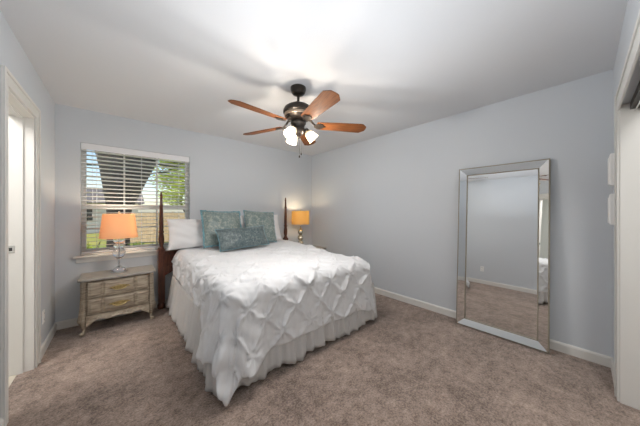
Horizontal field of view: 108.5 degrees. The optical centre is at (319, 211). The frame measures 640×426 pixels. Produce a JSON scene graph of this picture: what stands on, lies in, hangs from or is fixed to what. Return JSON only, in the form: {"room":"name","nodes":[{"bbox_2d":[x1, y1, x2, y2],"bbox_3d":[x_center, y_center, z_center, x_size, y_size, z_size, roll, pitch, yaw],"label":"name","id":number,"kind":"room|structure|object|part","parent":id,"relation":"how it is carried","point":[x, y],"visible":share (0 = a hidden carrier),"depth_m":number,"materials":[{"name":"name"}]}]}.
{"room":"bedroom","nodes":[
{"label":"bedroom","id":0,"kind":"room"},
{"bbox_2d":[0,11,54,345],"bbox_3d":[-1.322,0.061,0.623,0.140,2.440,4.801,0,0,-41],"label":"wall","id":1,"kind":"structure","parent":0,"point":[13,56],"depth_m":2.13,"materials":[{"name":"white paint"}]},
{"bbox_2d":[0,64,40,425],"bbox_3d":[-2.159,0.216,1.596,0.160,2.130,0.815,0,0,-41],"label":"door","id":2,"kind":"structure","parent":1,"relation":"in","point":[20,129],"depth_m":1.80,"materials":[{"name":"white paint"}]},
{"bbox_3d":[-2.402,0.297,1.789,0.039,0.057,0.003,0,0,-41],"label":"strike plate","id":3,"kind":"part","parent":2,"relation":"part of","materials":[{"name":"silver metal"}]},
{"bbox_2d":[42,309,44,323],"bbox_3d":[-2.504,0.956,2.088,0.009,0.116,0.070,0,0,-41],"label":"wall outlet","id":4,"kind":"object","parent":1,"relation":"attached to","point":[43,311],"visible":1,"depth_m":2.07,"materials":[{"name":"white plastic"}]},
{"bbox_2d":[41,323,56,358],"bbox_3d":[-2.606,1.238,2.208,0.014,0.085,0.696,0,0,-41],"label":"baseboard","id":5,"kind":"structure","parent":1,"relation":"attached to","point":[53,330],"depth_m":2.19,"materials":[{"name":"white paint"}]},
{"bbox_2d":[55,103,311,321],"bbox_3d":[-1.557,0.061,3.699,3.836,2.440,0.140,0,0,-41],"label":"wall","id":6,"kind":"structure","parent":0,"point":[225,174],"depth_m":3.19,"materials":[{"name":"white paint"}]},
{"bbox_2d":[55,299,166,329],"bbox_3d":[-1.507,1.238,3.642,3.556,0.085,0.014,0,0,-41],"label":"baseboard","id":7,"kind":"structure","parent":6,"relation":"attached to","point":[64,324],"depth_m":2.54,"materials":[{"name":"white paint"}]},
{"bbox_2d":[73,149,192,263],"bbox_3d":[-2.319,-0.098,2.994,1.210,1.367,0.190,0,0,-41],"label":"window","id":8,"kind":"structure","parent":6,"relation":"in","point":[101,256],"depth_m":2.85,"materials":[{"name":"white paint"}]},
{"bbox_3d":[-2.303,0.537,2.975,1.210,0.098,0.140,0,0,-41],"label":"sill","id":9,"kind":"part","parent":8,"relation":"part of","materials":[{"name":"white paint"}]},
{"bbox_2d":[81,142,188,253],"bbox_3d":[-2.311,-0.146,2.984,1.092,1.265,0.078,0,0,-41],"label":"window blind","id":10,"kind":"object","parent":8,"relation":"attached to","point":[144,154],"visible":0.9,"depth_m":2.93,"materials":[{"name":"white plastic"}]},
{"bbox_3d":[-2.319,0.476,2.994,1.088,0.020,0.048,0,0,-41],"label":"rail","id":11,"kind":"part","parent":10,"relation":"part of","materials":[{"name":"white plastic"}]},
{"bbox_3d":[-2.319,-0.130,2.994,0.002,1.212,0.053,0,0,-41],"label":"ladder cord","id":12,"kind":"part","parent":10,"relation":"part of","materials":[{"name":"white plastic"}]},
{"bbox_3d":[-2.004,-0.130,3.269,0.002,1.212,0.053,0,0,-41],"label":"ladder cord","id":13,"kind":"part","parent":10,"relation":"part of","materials":[{"name":"white fabric"}]},
{"bbox_3d":[-2.365,-0.054,3.046,1.020,0.056,0.040,0,0,-41],"label":"meeting rail","id":14,"kind":"part","parent":8,"relation":"part of","materials":[{"name":"white paint"}]},
{"bbox_2d":[0,0,627,155],"bbox_3d":[0.036,-1.209,1.877,3.756,0.100,4.901,0,0,-41],"label":"ceiling","id":15,"kind":"structure","parent":0,"point":[392,66],"depth_m":1.72,"materials":[{"name":"white paint"}]},
{"bbox_2d":[228,84,365,157],"bbox_3d":[-0.226,-0.824,2.129,1.243,0.670,1.271,0,0,-41],"label":"ceiling fan","id":16,"kind":"object","parent":15,"relation":"hanging from","point":[298,113],"visible":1,"depth_m":2.09,"materials":[{"name":"brown wood"}]},
{"bbox_3d":[-0.496,-0.814,1.865,0.143,0.038,0.489,0,0,44],"label":"blade","id":17,"kind":"part","parent":16,"relation":"part of","materials":[{"name":"brown wood"}]},
{"bbox_3d":[-0.581,-0.814,2.351,0.489,0.038,0.143,0,0,26],"label":"blade","id":18,"kind":"part","parent":16,"relation":"part of","materials":[{"name":"brown wood"}]},
{"bbox_3d":[-0.145,-0.814,2.581,0.143,0.038,0.489,0,0,8],"label":"blade","id":19,"kind":"part","parent":16,"relation":"part of","materials":[{"name":"brown wood"}]},
{"bbox_3d":[-0.008,-0.814,1.795,0.143,0.038,0.489,0,0,-28],"label":"blade","id":20,"kind":"part","parent":16,"relation":"part of","materials":[{"name":"brown wood"}]},
{"bbox_3d":[0.209,-0.814,2.238,0.489,0.038,0.143,0,0,-10],"label":"blade","id":21,"kind":"part","parent":16,"relation":"part of","materials":[{"name":"brown wood"}]},
{"bbox_2d":[7,293,639,425],"bbox_3d":[-0.710,1.331,1.830,4.941,0.100,5.511,0,0,-41],"label":"floor","id":22,"kind":"structure","parent":0,"point":[408,365],"depth_m":1.71,"materials":[{"name":"beige carpet"}]},
{"bbox_2d":[77,265,155,336],"bbox_3d":[-2.302,0.991,2.647,0.655,0.580,0.430,0,0,-41],"label":"nightstand","id":23,"kind":"object","parent":22,"relation":"on","point":[105,294],"visible":1,"depth_m":2.50,"materials":[{"name":"beige wood"}]},
{"bbox_3d":[-2.431,1.000,2.353,0.059,0.563,0.077,0,0,-8],"label":"leg","id":24,"kind":"part","parent":23,"relation":"part of","materials":[{"name":"beige wood"}]},
{"bbox_3d":[-2.210,0.904,2.543,0.510,0.358,0.048,0,0,-41],"label":"rail","id":25,"kind":"part","parent":23,"relation":"part of","materials":[{"name":"beige wood"}]},
{"bbox_3d":[-2.197,0.991,2.528,0.494,0.156,0.057,0,0,-41],"label":"drawer","id":26,"kind":"part","parent":23,"relation":"part of","materials":[{"name":"beige wood"}]},
{"bbox_3d":[-2.200,0.819,2.531,0.494,0.156,0.061,0,0,-41],"label":"drawer","id":27,"kind":"part","parent":23,"relation":"part of","materials":[{"name":"beige wood"}]},
{"bbox_2d":[99,211,137,273],"bbox_3d":[-2.320,0.348,2.660,0.344,0.704,0.344,0,0,-41],"label":"table lamp","id":28,"kind":"object","parent":23,"relation":"on","point":[118,227],"visible":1,"depth_m":2.58,"materials":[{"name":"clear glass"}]},
{"bbox_3d":[-2.320,0.169,2.660,0.344,0.273,0.344,0,0,-41],"label":"lamp shade","id":29,"kind":"part","parent":28,"relation":"part of","materials":[{"name":"orange fabric"}]},
{"bbox_3d":[-2.171,0.994,2.498,0.176,0.047,0.034,0,0,-41],"label":"handle","id":30,"kind":"part","parent":23,"relation":"part of","materials":[{"name":"gold metal"}]},
{"bbox_3d":[-2.174,0.822,2.501,0.176,0.047,0.034,0,0,-41],"label":"handle","id":31,"kind":"part","parent":23,"relation":"part of","materials":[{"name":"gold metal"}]},
{"bbox_3d":[-1.993,1.000,2.736,0.077,0.563,0.059,0,0,15],"label":"leg","id":32,"kind":"part","parent":23,"relation":"part of","materials":[{"name":"beige wood"}]},
{"bbox_2d":[157,192,287,308],"bbox_3d":[-0.723,0.513,2.938,2.018,1.535,2.056,0,0,-41],"label":"bed","id":33,"kind":"object","parent":22,"relation":"on","point":[165,266],"visible":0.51,"depth_m":3.03,"materials":[{"name":"brown wood"}]},
{"bbox_3d":[-2.097,0.513,3.044,0.088,1.535,0.088,0,0,-41],"label":"post","id":34,"kind":"part","parent":33,"relation":"part of","materials":[{"name":"brown wood"}]},
{"bbox_3d":[-1.355,0.656,3.661,1.800,0.150,0.008,0,0,-41],"label":"raised panel","id":35,"kind":"part","parent":33,"relation":"part of","materials":[{"name":"brown wood"}]},
{"bbox_3d":[-1.370,0.645,3.678,1.858,0.418,0.038,0,0,-41],"label":"headboard","id":36,"kind":"part","parent":33,"relation":"part of","materials":[{"name":"brown wood"}]},
{"bbox_2d":[166,275,376,399],"bbox_3d":[-0.643,1.060,2.856,1.898,0.418,2.017,0,0,-41],"label":"bed skirt","id":37,"kind":"object","parent":33,"relation":"hanging from","point":[183,311],"visible":0.4,"depth_m":2.10,"materials":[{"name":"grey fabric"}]},
{"bbox_2d":[171,240,375,405],"bbox_3d":[-0.632,0.877,2.805,1.893,0.776,2.059,0,0,-41],"label":"comforter","id":38,"kind":"object","parent":33,"relation":"on","point":[252,301],"visible":0.89,"depth_m":2.00,"materials":[{"name":"white fabric"}]},
{"bbox_2d":[167,219,202,249],"bbox_3d":[-1.615,0.298,3.207,0.863,0.393,0.208,0,0,-38],"label":"pillow","id":39,"kind":"object","parent":38,"relation":"on","point":[183,233],"visible":0.46,"depth_m":3.01,"materials":[{"name":"white fabric"}]},
{"bbox_2d":[200,210,241,247],"bbox_3d":[-1.349,0.237,3.207,0.578,0.510,0.226,0,0,-44],"label":"pillow","id":40,"kind":"object","parent":38,"relation":"on","point":[211,220],"visible":0.72,"depth_m":3.11,"materials":[{"name":"teal fabric"}]},
{"bbox_2d":[215,225,268,251],"bbox_3d":[-1.042,0.359,3.150,0.194,0.290,0.714,0,0,45],"label":"pillow","id":41,"kind":"object","parent":38,"relation":"on","point":[234,238],"visible":1,"depth_m":3.07,"materials":[{"name":"teal fabric"}]},
{"bbox_2d":[243,210,276,241],"bbox_3d":[-0.927,0.237,3.587,0.539,0.508,0.231,0,0,-36],"label":"pillow","id":42,"kind":"object","parent":38,"relation":"on","point":[251,218],"visible":0.68,"depth_m":3.57,"materials":[{"name":"teal fabric"}]},
{"bbox_2d":[240,215,281,239],"bbox_3d":[-0.986,0.277,3.763,0.782,0.431,0.215,0,0,-44],"label":"pillow","id":43,"kind":"object","parent":38,"relation":"on","point":[277,231],"visible":0.17,"depth_m":3.92,"materials":[{"name":"white fabric"}]},
{"bbox_3d":[-0.644,0.513,4.314,0.088,1.535,0.088,0,0,-41],"label":"post","id":44,"kind":"part","parent":33,"relation":"part of","materials":[{"name":"brown wood"}]},
{"bbox_2d":[456,158,550,353],"bbox_3d":[1.851,0.395,2.386,0.147,1.765,0.755,0,0,-41],"label":"floor mirror","id":45,"kind":"object","parent":22,"relation":"on","point":[503,249],"visible":1,"depth_m":2.34,"materials":[{"name":"silver mirror"}]},
{"bbox_2d":[465,169,537,338],"bbox_3d":[1.859,0.396,2.393,0.010,1.597,0.587,4,-3,-41],"label":"mirror glass","id":46,"kind":"object","parent":45,"relation":"attached to","point":[501,206],"depth_m":2.36,"materials":[{"name":"silver mirror"}]},
{"bbox_3d":[-0.219,0.991,4.345,0.655,0.580,0.430,0,0,-41],"label":"nightstand","id":47,"kind":"object","parent":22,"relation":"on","visible":0},
{"bbox_2d":[292,209,308,243],"bbox_3d":[-0.366,0.330,4.330,0.336,0.741,0.336,0,0,-41],"label":"table lamp","id":48,"kind":"object","parent":47,"relation":"on","point":[300,217],"visible":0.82,"depth_m":4.20,"materials":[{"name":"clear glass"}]},
{"bbox_3d":[-0.366,0.120,4.330,0.336,0.250,0.336,0,0,-41],"label":"lamp shade","id":49,"kind":"part","parent":48,"relation":"part of","materials":[{"name":"orange fabric"}]},
{"bbox_2d":[312,69,612,356],"bbox_3d":[1.460,0.061,3.056,0.140,2.440,4.801,0,0,-41],"label":"wall","id":50,"kind":"structure","parent":0,"point":[389,201],"depth_m":2.66,"materials":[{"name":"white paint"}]},
{"bbox_2d":[374,287,612,367],"bbox_3d":[1.111,1.238,3.339,0.014,0.085,3.887,0,0,-41],"label":"baseboard","id":51,"kind":"structure","parent":50,"relation":"attached to","point":[601,359],"depth_m":2.12,"materials":[{"name":"white paint"}]},
{"bbox_2d":[613,0,639,357],"bbox_3d":[1.093,0.061,0.669,3.556,2.440,0.110,0,0,-41],"label":"wall","id":52,"kind":"structure","parent":0,"point":[633,6],"depth_m":1.37,"materials":[{"name":"white paint"}]},
{"bbox_2d":[608,153,613,185],"bbox_3d":[2.125,-0.298,1.672,0.100,0.230,0.042,0,0,-41],"label":"wall holder","id":53,"kind":"object","parent":52,"relation":"attached to","point":[611,156],"visible":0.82,"depth_m":1.65,"materials":[{"name":"white plastic"}]},
{"bbox_2d":[608,194,613,224],"bbox_3d":[2.125,-0.013,1.672,0.100,0.224,0.042,0,0,-41],"label":"wall holder","id":54,"kind":"object","parent":52,"relation":"attached to","point":[611,196],"visible":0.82,"depth_m":1.65,"materials":[{"name":"white plastic"}]},
{"bbox_2d":[611,358,613,383],"bbox_3d":[2.221,1.238,1.738,0.422,0.085,0.014,0,0,-41],"label":"baseboard","id":55,"kind":"structure","parent":52,"relation":"attached to","point":[612,359],"depth_m":1.79,"materials":[{"name":"white paint"}]},
{"bbox_2d":[614,9,639,409],"bbox_3d":[1.172,0.251,0.749,2.450,2.060,0.131,0,0,-41],"label":"door frame","id":56,"kind":"structure","parent":52,"relation":"attached to","point":[626,116],"depth_m":1.51,"materials":[{"name":"white paint"}]},
{"bbox_3d":[1.188,-0.655,0.730,2.286,0.017,0.032,0,0,-41],"label":"track rail","id":57,"kind":"part","parent":56,"relation":"part of","materials":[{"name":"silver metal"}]},
{"label":"outside","id":58,"kind":"structure","parent":0,"visible":0},
{"bbox_2d":[87,233,168,247],"bbox_3d":[-17.269,1.681,27.342,70.000,0.100,56.100,0,0,-41],"label":"lawn","id":59,"kind":"structure","parent":58,"point":[103,242],"depth_m":11.98,"materials":[{"name":"green plant"}]},
{"bbox_2d":[87,241,100,248],"bbox_3d":[-4.389,1.115,4.128,0.898,1.116,0.806,0,0,-41],"label":"shrub","id":60,"kind":"object","parent":59,"relation":"on","point":[88,246],"visible":0.02,"depth_m":4.31,"materials":[{"name":"green plant"}]},
{"bbox_2d":[87,187,144,232],"bbox_3d":[-20.286,-0.194,18.792,9.000,3.650,8.200,0,0,-41],"label":"house","id":61,"kind":"structure","parent":59,"relation":"on","point":[95,220],"depth_m":17.32,"materials":[{"name":"grey"}]},
{"bbox_2d":[87,151,184,246],"bbox_3d":[-6.049,-1.174,7.055,2.976,5.610,4.678,0,0,23],"label":"tree","id":62,"kind":"object","parent":59,"relation":"on","point":[112,243],"visible":0.16,"depth_m":6.52,"materials":[{"name":"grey plant"}]},
{"bbox_2d":[130,213,184,242],"bbox_3d":[-7.683,0.831,12.032,5.880,1.600,0.150,0,0,-11],"label":"fence","id":63,"kind":"object","parent":59,"relation":"on","point":[165,215],"visible":0.14,"depth_m":11.76,"materials":[{"name":"brown wood"}]},
{"bbox_2d":[149,159,184,211],"bbox_3d":[-6.331,-0.822,10.842,2.402,4.912,2.892,0,0,2],"label":"tree","id":64,"kind":"object","parent":59,"relation":"on","point":[174,198],"visible":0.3,"depth_m":10.11,"materials":[{"name":"green plant"}]}
]}

